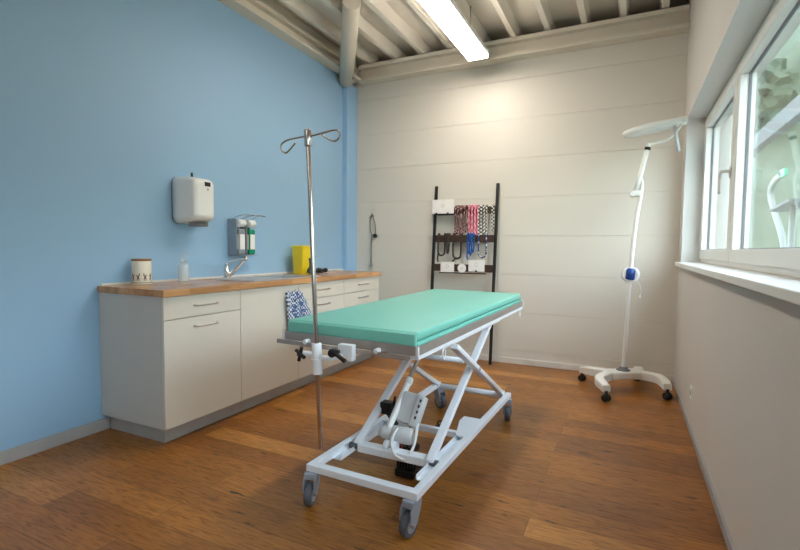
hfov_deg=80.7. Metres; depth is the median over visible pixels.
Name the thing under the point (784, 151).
hillside
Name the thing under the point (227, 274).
tap
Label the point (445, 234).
collar
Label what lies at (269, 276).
basin
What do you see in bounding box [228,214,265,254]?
soap dispenser
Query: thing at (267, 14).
trim
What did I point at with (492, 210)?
lead
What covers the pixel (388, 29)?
ceiling
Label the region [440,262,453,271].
card
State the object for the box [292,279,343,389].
base cabinet
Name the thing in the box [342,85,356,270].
trim
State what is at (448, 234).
collar
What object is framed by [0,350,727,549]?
floor
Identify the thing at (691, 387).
wall socket
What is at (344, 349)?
pole
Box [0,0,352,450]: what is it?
wall
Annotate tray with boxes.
[285,301,522,355]
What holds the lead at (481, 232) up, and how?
hanging from the ladder rack
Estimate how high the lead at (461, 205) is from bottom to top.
0.311 m
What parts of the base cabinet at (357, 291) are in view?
drawer, door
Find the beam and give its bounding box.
[730,94,799,164]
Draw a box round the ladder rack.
[430,183,499,364]
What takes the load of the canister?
on the countertop
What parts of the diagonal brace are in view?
plate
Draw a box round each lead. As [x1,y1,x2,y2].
[454,205,457,234]
[457,205,460,234]
[461,205,463,234]
[463,205,468,232]
[468,205,471,232]
[471,205,474,232]
[475,205,478,234]
[478,205,480,233]
[480,205,483,234]
[484,204,487,233]
[491,205,494,230]
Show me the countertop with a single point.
(196, 286)
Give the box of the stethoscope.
[369,217,376,266]
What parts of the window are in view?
pane, sash, handle, sash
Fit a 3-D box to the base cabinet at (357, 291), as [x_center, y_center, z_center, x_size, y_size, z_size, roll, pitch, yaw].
[-0.626,0.453,4.841,0.624,0.877,0.684,2,4,26]
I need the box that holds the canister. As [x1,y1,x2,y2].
[131,258,151,284]
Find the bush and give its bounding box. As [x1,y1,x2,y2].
[732,57,799,134]
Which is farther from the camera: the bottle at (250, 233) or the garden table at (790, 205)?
the garden table at (790, 205)
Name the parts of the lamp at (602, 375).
coiled cord, spring arm, grip handle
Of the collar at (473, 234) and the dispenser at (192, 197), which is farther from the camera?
the collar at (473, 234)
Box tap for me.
[223,256,247,277]
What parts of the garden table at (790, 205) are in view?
post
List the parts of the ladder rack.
rail, rail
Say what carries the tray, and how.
on the table at (414, 326)
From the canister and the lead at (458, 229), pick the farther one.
the lead at (458, 229)
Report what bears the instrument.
on the countertop
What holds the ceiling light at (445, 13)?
hanging from the ceiling
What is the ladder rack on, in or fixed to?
on the floor
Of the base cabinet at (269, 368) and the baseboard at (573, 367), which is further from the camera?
the baseboard at (573, 367)
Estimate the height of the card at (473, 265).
0.123 m
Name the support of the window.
in the wall at (737, 347)
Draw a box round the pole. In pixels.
[280,129,355,448]
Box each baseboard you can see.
[0,417,109,465]
[433,350,673,381]
[672,376,735,549]
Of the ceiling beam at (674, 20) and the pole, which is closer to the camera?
the pole
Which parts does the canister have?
lid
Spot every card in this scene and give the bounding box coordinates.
[432,199,453,213]
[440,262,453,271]
[458,264,465,272]
[468,260,484,271]
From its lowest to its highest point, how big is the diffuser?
0.050 m
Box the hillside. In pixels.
[726,24,799,247]
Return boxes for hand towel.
[285,290,311,320]
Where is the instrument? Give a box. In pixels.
[307,258,327,273]
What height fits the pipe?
2.635 m
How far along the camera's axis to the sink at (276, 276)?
3.77 m
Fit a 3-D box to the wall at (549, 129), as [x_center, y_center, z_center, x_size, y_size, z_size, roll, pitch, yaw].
[1.151,-0.714,5.049,3.872,3.220,0.500,2,4,26]
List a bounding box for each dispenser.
[171,173,213,226]
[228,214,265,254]
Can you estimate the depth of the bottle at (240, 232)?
3.86 m
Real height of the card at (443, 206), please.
0.150 m
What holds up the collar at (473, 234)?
hanging from the ladder rack
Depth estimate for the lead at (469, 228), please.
4.90 m
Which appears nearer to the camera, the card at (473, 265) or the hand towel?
the hand towel
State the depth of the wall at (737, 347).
1.88 m
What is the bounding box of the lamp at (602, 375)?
[578,115,687,401]
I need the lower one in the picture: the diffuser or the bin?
the bin
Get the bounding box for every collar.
[437,233,446,261]
[446,233,450,253]
[452,233,461,261]
[466,233,468,259]
[469,233,471,255]
[472,233,474,252]
[478,233,487,257]
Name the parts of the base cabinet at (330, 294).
drawer, door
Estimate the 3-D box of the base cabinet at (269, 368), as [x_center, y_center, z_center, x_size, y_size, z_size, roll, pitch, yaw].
[-1.223,0.515,3.652,0.589,0.875,0.630,2,4,26]
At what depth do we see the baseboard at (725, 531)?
2.34 m
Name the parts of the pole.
star knob, knob stem, clamp arm, clamp lever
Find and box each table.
[277,289,523,537]
[768,198,799,246]
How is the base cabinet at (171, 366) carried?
on the floor
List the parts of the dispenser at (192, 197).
plate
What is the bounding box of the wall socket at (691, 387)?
[690,385,692,399]
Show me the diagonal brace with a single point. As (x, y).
(350, 9)
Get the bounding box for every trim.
[218,0,360,78]
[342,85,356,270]
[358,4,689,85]
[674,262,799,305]
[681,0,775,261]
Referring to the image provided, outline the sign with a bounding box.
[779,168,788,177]
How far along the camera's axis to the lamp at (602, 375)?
3.84 m
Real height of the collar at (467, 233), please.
0.280 m
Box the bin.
[291,245,310,273]
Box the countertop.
[97,270,381,296]
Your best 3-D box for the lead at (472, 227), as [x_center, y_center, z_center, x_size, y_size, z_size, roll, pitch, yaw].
[0.771,-0.567,4.909,0.046,0.332,0.067,2,4,26]
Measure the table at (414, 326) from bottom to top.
0.843 m
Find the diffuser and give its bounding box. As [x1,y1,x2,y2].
[630,125,672,136]
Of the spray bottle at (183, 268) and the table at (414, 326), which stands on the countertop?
the spray bottle at (183, 268)
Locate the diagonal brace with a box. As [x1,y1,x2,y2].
[337,0,361,86]
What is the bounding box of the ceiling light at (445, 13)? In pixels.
[418,0,488,61]
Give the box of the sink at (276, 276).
[213,274,317,281]
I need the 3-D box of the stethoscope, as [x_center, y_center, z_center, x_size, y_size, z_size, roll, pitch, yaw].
[-0.313,-0.391,5.474,0.099,0.598,0.024,2,4,26]
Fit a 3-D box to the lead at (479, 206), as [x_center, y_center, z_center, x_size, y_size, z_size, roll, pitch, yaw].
[0.832,-0.569,4.881,0.042,0.318,0.058,2,4,26]
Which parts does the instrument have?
upright handle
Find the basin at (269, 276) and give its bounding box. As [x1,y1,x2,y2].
[259,275,305,277]
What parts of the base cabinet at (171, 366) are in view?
drawer, door, handle, handle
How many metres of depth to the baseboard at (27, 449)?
2.72 m
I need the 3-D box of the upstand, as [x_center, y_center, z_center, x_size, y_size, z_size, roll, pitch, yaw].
[-1.268,0.016,4.193,0.012,0.052,2.770,2,4,26]
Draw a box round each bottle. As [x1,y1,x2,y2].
[178,250,190,281]
[237,227,244,254]
[247,227,254,253]
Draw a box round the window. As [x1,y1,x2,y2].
[699,0,799,277]
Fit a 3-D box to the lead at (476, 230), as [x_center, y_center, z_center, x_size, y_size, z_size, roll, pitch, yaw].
[0.801,-0.571,4.896,0.046,0.322,0.064,2,4,26]
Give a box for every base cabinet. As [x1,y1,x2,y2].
[99,290,240,442]
[234,284,297,413]
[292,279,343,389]
[338,276,378,370]
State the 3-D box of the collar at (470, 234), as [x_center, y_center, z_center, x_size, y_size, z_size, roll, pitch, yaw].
[0.741,-0.320,4.908,0.041,0.237,0.064,2,4,26]
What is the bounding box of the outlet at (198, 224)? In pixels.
[188,222,207,226]
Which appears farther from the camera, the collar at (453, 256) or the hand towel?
the collar at (453, 256)
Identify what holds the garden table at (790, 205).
on the ground
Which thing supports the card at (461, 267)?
on the ladder rack
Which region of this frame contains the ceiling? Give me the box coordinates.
[273,0,689,66]
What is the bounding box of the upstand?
[101,269,342,285]
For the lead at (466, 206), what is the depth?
4.92 m
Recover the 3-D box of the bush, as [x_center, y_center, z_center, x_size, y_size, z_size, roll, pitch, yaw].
[8.859,-4.433,12.167,2.352,2.140,2.286,-2,4,-34]
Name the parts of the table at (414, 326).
accessory rail, scissor leg, motor, under frame, mattress, frame, scissor leg, piston rod, scissor leg, scissor leg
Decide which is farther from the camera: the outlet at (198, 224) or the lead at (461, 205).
the lead at (461, 205)
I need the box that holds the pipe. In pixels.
[767,172,786,247]
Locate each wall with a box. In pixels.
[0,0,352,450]
[353,33,732,374]
[674,0,799,549]
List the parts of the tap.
lever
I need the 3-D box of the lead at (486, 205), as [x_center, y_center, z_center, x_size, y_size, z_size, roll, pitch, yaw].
[0.886,-0.572,4.854,0.042,0.308,0.058,2,4,26]
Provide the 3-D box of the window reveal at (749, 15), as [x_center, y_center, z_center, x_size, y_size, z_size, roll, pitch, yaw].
[1.672,-0.617,2.330,0.138,1.191,3.504,2,4,26]
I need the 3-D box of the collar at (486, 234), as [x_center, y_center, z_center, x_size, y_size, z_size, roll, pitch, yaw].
[0.855,-0.303,4.855,0.100,0.261,0.059,2,4,26]
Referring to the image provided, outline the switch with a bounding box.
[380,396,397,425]

